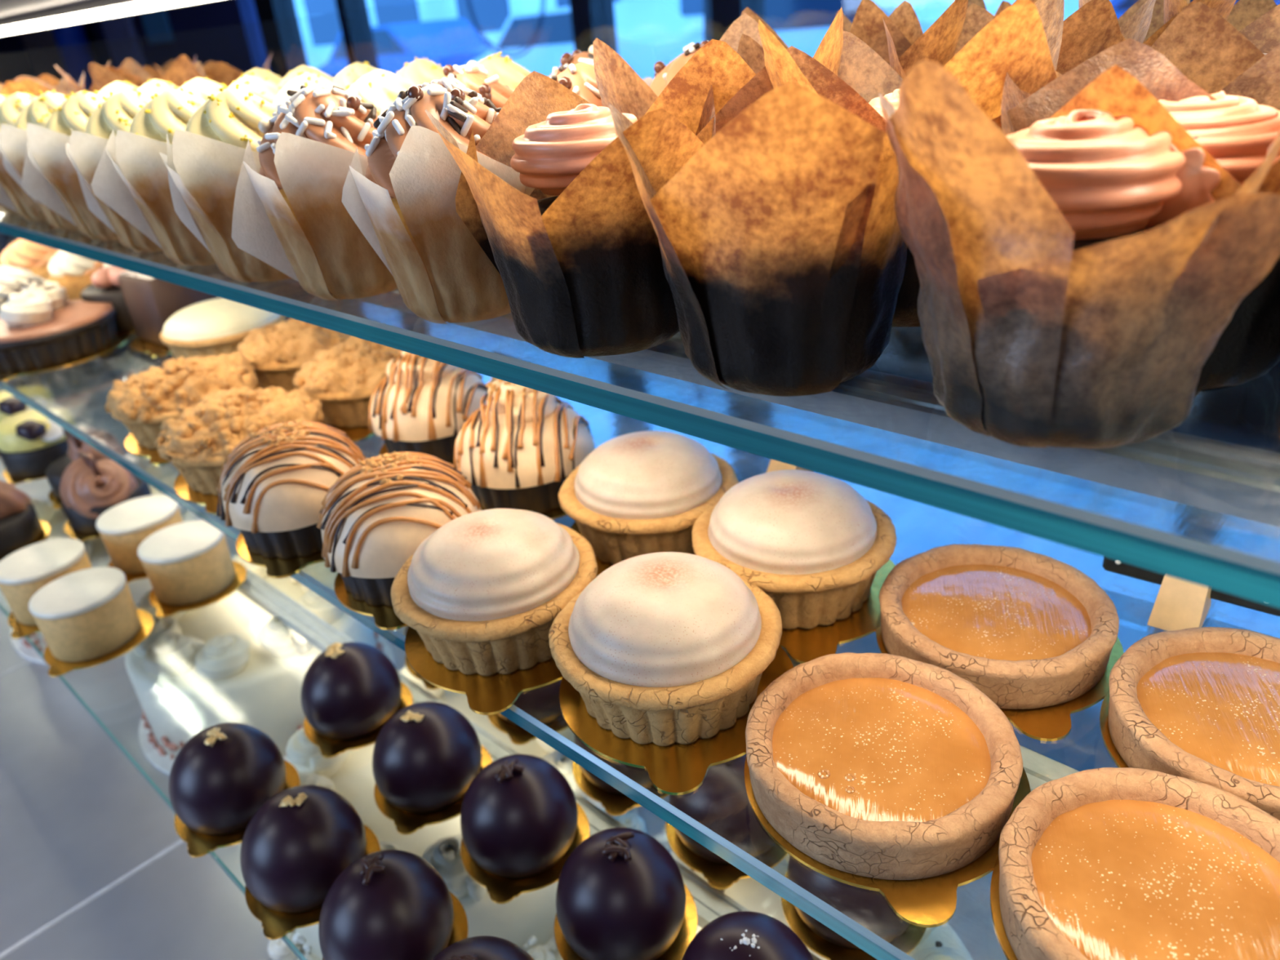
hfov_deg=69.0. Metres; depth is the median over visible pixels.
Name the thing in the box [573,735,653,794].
chocolate ball
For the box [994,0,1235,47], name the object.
cupcake
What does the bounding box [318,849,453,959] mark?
chocolate ball
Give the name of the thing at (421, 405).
cake
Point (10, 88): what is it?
cupcake
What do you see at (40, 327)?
tart
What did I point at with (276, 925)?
cake board
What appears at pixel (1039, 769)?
led light bar
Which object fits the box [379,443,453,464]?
cake board
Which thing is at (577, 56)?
cupcake
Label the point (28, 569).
cheesecake
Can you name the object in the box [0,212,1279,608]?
glass shelf
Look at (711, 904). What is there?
led light bar
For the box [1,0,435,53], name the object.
glass
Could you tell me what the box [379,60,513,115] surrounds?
cupcake
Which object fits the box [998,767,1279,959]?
tart
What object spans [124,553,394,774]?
tray
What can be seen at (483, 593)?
tart
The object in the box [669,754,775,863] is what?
chocolate ball
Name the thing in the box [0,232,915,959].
glass shelf
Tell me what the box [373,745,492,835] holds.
cake board
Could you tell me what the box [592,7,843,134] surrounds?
cupcake
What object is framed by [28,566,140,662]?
cheesecake
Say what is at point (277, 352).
tart
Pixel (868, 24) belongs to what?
cupcake
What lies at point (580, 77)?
cupcake
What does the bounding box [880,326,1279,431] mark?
trim
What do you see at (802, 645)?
cake board
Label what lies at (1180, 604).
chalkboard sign
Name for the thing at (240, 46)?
wall
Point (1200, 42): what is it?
cupcake
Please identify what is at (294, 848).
chocolate ball
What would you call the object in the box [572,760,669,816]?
cake board
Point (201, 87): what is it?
cupcake
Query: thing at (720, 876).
cake board
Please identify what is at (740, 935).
chocolate ball
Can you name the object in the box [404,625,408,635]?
chocolate ball
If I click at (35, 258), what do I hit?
cream puff
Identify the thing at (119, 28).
panel
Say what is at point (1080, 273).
cupcake
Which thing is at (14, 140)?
cupcake
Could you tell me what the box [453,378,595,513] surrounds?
cake
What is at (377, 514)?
cake
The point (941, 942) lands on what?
tray
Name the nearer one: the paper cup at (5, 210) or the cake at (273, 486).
the cake at (273, 486)
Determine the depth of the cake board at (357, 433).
0.60 m
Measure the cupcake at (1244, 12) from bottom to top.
0.091 m
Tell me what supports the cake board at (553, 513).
on the glass shelf at (122, 357)
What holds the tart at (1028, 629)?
on the cake board at (1049, 723)
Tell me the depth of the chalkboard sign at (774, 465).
0.49 m
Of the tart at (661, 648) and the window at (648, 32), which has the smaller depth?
the tart at (661, 648)
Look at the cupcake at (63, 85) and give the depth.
0.82 m
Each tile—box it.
[0,626,405,959]
[0,795,672,959]
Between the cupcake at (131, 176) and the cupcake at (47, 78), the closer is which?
the cupcake at (131, 176)
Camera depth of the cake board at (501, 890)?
0.44 m
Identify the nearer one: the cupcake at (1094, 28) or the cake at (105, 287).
the cupcake at (1094, 28)
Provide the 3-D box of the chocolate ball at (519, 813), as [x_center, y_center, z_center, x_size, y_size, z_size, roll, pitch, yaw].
[-0.059,0.154,0.447,0.057,0.050,0.057,10,31,28]
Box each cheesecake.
[0,537,92,625]
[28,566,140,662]
[96,494,183,573]
[137,520,235,604]
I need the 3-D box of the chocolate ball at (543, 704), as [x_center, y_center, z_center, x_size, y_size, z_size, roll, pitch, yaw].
[-0.062,0.108,0.539,0.057,0.048,0.057,-3,27,4]
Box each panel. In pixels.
[0,371,172,506]
[0,464,240,675]
[20,22,95,81]
[100,15,146,69]
[947,871,1007,959]
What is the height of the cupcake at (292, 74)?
0.078 m
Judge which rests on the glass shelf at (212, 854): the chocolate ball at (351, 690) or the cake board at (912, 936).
the cake board at (912, 936)
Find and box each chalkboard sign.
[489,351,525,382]
[766,459,813,472]
[1102,556,1279,631]
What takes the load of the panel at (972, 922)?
on the base cabinet
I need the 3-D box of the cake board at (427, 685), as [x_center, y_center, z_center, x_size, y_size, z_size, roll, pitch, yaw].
[-0.119,0.110,0.600,0.064,0.001,0.064,-19,30,-25]
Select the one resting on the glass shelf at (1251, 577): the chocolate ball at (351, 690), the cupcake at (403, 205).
the cupcake at (403, 205)
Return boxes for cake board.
[0,330,129,381]
[0,520,50,561]
[3,469,46,484]
[8,611,40,639]
[43,608,153,676]
[48,489,62,509]
[63,494,153,542]
[107,560,148,582]
[116,329,136,335]
[124,432,170,465]
[129,337,171,356]
[148,560,247,617]
[173,473,218,514]
[173,760,300,857]
[235,532,324,578]
[244,824,380,939]
[303,681,413,758]
[320,421,374,441]
[322,891,468,959]
[333,572,407,630]
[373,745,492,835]
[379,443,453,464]
[404,626,562,715]
[404,655,439,689]
[460,802,590,904]
[470,486,567,519]
[486,713,568,745]
[554,884,697,959]
[559,644,794,795]
[570,520,613,576]
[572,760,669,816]
[665,822,787,889]
[744,755,1031,927]
[779,559,895,663]
[781,871,926,959]
[875,612,1124,741]
[990,854,1017,959]
[1099,689,1128,768]
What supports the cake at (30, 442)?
on the cake board at (13, 480)
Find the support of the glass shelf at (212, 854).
attached to the end panel
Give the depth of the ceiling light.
1.17 m
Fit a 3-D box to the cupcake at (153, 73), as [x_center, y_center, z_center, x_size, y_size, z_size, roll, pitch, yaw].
[-0.480,-0.375,0.936,0.088,0.087,0.090,19,36,39]
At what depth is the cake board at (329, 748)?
0.53 m
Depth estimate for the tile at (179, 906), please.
0.57 m
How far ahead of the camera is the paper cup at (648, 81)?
0.42 m
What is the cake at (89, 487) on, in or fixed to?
on the cake board at (81, 536)
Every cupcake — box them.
[0,60,110,97]
[0,74,74,95]
[0,89,79,231]
[0,91,48,222]
[0,94,19,215]
[21,89,119,240]
[35,71,84,89]
[54,57,153,93]
[66,89,162,252]
[88,54,206,91]
[90,88,216,266]
[97,80,138,97]
[133,79,179,97]
[142,55,195,79]
[154,51,272,87]
[159,84,291,283]
[177,76,226,101]
[222,71,283,103]
[231,83,398,300]
[239,67,282,85]
[272,71,346,106]
[277,65,333,88]
[332,61,376,88]
[341,76,534,324]
[345,69,415,115]
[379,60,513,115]
[395,57,445,85]
[425,71,715,358]
[477,51,530,90]
[547,62,602,106]
[551,44,651,80]
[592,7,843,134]
[608,45,959,396]
[644,40,708,96]
[737,0,968,75]
[758,0,1064,327]
[835,0,1017,65]
[879,38,1279,448]
[882,0,1155,79]
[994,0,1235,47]
[1000,44,1279,396]
[1078,0,1279,94]
[1164,0,1276,31]
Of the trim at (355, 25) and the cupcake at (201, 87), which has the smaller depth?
the cupcake at (201, 87)
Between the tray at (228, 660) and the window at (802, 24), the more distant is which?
the window at (802, 24)
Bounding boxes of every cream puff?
[0,238,59,280]
[0,265,43,311]
[48,250,104,300]
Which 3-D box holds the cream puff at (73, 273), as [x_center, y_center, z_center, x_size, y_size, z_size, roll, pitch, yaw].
[-0.590,-0.223,0.990,0.076,0.060,0.077,19,36,39]
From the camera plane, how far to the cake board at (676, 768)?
0.32 m
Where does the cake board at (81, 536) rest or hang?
on the glass shelf at (212, 854)
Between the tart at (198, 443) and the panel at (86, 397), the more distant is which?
the panel at (86, 397)
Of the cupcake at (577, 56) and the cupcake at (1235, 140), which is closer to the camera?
the cupcake at (1235, 140)
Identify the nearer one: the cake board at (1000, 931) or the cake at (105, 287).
the cake board at (1000, 931)
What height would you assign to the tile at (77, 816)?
0.021 m
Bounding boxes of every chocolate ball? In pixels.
[168,722,285,834]
[240,785,366,912]
[300,641,401,739]
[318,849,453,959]
[372,701,481,812]
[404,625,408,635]
[432,935,534,959]
[460,754,577,877]
[497,679,563,724]
[555,827,685,959]
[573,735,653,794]
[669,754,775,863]
[681,911,813,959]
[787,855,910,948]
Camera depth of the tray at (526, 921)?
0.53 m
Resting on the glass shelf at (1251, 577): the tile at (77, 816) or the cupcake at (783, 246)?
the cupcake at (783, 246)
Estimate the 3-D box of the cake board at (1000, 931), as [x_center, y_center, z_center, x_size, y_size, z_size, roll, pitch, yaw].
[0.141,0.120,0.247,0.090,0.001,0.090,19,35,39]
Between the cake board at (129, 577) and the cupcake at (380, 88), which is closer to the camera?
the cupcake at (380, 88)
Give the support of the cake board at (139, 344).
on the glass shelf at (122, 357)
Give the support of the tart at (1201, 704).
on the cake board at (1119, 762)
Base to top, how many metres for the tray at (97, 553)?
0.112 m
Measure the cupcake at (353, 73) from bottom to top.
0.078 m
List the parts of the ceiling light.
led strip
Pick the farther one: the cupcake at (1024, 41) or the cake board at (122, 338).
the cake board at (122, 338)
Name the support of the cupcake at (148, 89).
on the glass shelf at (1251, 577)
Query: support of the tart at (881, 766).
on the cake board at (927, 902)
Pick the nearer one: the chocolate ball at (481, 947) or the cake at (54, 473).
the chocolate ball at (481, 947)
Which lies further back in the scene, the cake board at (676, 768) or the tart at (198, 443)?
the tart at (198, 443)
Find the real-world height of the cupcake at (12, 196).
0.078 m
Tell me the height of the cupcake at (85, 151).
0.078 m
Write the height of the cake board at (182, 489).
0.001 m
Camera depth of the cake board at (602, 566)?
0.43 m
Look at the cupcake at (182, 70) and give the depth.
0.74 m
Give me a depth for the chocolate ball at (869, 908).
0.38 m
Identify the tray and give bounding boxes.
[10,464,234,663]
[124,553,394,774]
[267,666,646,959]
[669,851,972,959]
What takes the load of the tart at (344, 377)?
on the cake board at (357, 433)
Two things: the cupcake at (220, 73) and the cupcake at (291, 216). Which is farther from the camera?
the cupcake at (220, 73)
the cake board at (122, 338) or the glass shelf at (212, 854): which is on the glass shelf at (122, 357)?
the cake board at (122, 338)
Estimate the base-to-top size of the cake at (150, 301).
0.061 m
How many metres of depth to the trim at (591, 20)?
3.87 m
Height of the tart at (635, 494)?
0.048 m
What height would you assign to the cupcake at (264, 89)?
0.079 m
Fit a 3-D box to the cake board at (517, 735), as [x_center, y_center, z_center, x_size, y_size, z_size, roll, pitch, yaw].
[-0.059,0.130,0.551,0.064,0.001,0.064,-19,30,-25]
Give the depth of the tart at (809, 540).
0.37 m
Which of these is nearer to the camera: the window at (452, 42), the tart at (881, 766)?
the tart at (881, 766)
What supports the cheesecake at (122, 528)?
on the cake board at (129, 577)
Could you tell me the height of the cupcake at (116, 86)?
0.078 m
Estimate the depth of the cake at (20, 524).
0.77 m
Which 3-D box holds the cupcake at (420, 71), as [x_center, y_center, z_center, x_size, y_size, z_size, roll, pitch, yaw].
[-0.122,-0.202,0.540,0.073,0.079,0.067,-8,27,-5]
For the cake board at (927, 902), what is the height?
0.001 m
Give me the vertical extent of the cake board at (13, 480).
0.001 m
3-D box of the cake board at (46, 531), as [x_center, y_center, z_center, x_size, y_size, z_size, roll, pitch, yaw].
[-0.544,0.053,0.790,0.078,0.001,0.078,-22,31,-30]
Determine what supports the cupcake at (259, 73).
on the glass shelf at (1251, 577)
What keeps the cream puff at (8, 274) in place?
on the glass shelf at (122, 357)
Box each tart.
[0,278,116,371]
[105,352,257,448]
[153,386,324,495]
[160,297,286,360]
[236,318,351,392]
[293,335,400,427]
[391,508,597,675]
[548,551,782,746]
[558,431,738,564]
[692,470,896,629]
[745,652,1022,879]
[879,543,1119,709]
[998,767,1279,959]
[1108,626,1279,820]
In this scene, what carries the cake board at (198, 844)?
on the glass shelf at (212, 854)
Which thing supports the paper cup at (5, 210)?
on the cupcake at (5, 210)
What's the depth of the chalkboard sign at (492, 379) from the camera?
0.66 m
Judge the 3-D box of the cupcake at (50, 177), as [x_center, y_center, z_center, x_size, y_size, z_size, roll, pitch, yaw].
[-0.306,-0.180,0.531,0.066,0.078,0.074,-2,27,6]
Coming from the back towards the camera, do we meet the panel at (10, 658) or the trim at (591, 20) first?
the trim at (591, 20)
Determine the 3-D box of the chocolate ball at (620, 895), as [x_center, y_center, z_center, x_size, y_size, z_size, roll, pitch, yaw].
[-0.009,0.173,0.400,0.057,0.050,0.057,-15,28,-18]
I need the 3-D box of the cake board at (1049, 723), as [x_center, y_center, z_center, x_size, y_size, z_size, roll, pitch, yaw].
[0.138,0.062,0.362,0.090,0.001,0.090,19,35,39]
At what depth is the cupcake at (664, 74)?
0.40 m
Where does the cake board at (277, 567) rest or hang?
on the glass shelf at (122, 357)
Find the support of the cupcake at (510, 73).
on the glass shelf at (1251, 577)
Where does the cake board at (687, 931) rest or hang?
on the glass shelf at (212, 854)
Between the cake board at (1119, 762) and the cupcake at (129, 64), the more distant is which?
the cupcake at (129, 64)
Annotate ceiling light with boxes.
[0,0,222,36]
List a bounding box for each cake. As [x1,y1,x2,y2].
[0,386,58,421]
[0,406,78,477]
[0,480,42,557]
[45,426,131,498]
[59,451,152,533]
[80,265,134,332]
[117,270,221,346]
[216,418,366,558]
[316,451,481,606]
[367,349,488,462]
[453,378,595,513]
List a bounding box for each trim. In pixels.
[334,0,379,69]
[568,0,617,53]
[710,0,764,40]
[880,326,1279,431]
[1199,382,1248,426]
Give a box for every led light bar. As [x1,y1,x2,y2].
[111,362,1079,791]
[231,557,821,959]
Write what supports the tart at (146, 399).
on the cake board at (133, 446)
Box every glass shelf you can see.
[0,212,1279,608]
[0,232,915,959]
[0,604,306,959]
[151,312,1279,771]
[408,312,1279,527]
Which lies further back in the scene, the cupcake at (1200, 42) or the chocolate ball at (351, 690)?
the chocolate ball at (351, 690)
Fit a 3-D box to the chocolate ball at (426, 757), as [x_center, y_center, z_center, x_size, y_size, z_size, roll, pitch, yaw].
[-0.113,0.139,0.488,0.057,0.048,0.057,-9,27,-6]
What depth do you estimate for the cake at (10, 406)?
0.97 m
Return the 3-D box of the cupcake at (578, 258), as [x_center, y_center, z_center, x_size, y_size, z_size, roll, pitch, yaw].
[-0.014,-0.083,0.286,0.087,0.078,0.085,19,36,39]
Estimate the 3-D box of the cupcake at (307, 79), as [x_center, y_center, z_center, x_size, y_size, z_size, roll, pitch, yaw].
[-0.168,-0.176,0.497,0.069,0.079,0.070,8,30,24]
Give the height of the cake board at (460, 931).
0.001 m
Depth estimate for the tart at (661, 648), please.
0.32 m
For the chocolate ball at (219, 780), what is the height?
0.048 m
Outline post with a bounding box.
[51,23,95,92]
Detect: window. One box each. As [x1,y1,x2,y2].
[293,0,1078,69]
[316,17,493,78]
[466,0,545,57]
[474,0,703,79]
[669,0,995,61]
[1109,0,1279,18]
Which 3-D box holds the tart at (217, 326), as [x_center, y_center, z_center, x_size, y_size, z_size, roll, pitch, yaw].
[-0.337,-0.121,0.757,0.097,0.046,0.096,19,36,39]
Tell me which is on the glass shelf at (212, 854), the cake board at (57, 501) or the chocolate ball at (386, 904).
the cake board at (57, 501)
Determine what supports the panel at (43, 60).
attached to the wall
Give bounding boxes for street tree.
[703,0,711,41]
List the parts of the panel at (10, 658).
seam strip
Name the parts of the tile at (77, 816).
seam strip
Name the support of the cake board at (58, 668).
on the glass shelf at (212, 854)
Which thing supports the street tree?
on the pavement
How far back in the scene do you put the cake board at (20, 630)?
0.67 m
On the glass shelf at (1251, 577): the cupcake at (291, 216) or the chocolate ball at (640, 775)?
the cupcake at (291, 216)
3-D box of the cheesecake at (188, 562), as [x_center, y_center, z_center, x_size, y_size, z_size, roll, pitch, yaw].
[-0.336,0.061,0.692,0.059,0.040,0.059,19,36,39]
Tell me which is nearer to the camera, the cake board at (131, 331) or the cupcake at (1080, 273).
the cupcake at (1080, 273)
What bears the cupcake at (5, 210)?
on the glass shelf at (1251, 577)
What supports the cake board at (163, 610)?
on the glass shelf at (212, 854)
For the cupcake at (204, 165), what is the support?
on the glass shelf at (1251, 577)
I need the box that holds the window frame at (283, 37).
[253,0,308,79]
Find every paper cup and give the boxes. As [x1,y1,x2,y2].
[0,150,48,222]
[0,203,19,215]
[644,77,653,86]
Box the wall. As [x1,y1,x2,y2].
[0,0,270,84]
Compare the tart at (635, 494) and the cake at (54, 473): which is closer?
the tart at (635, 494)
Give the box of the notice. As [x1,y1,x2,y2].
[140,9,174,44]
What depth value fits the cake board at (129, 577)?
0.72 m
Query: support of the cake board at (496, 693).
on the glass shelf at (122, 357)
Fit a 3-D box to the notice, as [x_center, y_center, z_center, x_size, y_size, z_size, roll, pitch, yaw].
[-3.357,-3.200,6.437,0.400,0.320,0.020,19,36,39]
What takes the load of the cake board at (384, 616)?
on the glass shelf at (122, 357)
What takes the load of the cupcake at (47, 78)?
on the glass shelf at (1251, 577)
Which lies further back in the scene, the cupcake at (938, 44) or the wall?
the wall

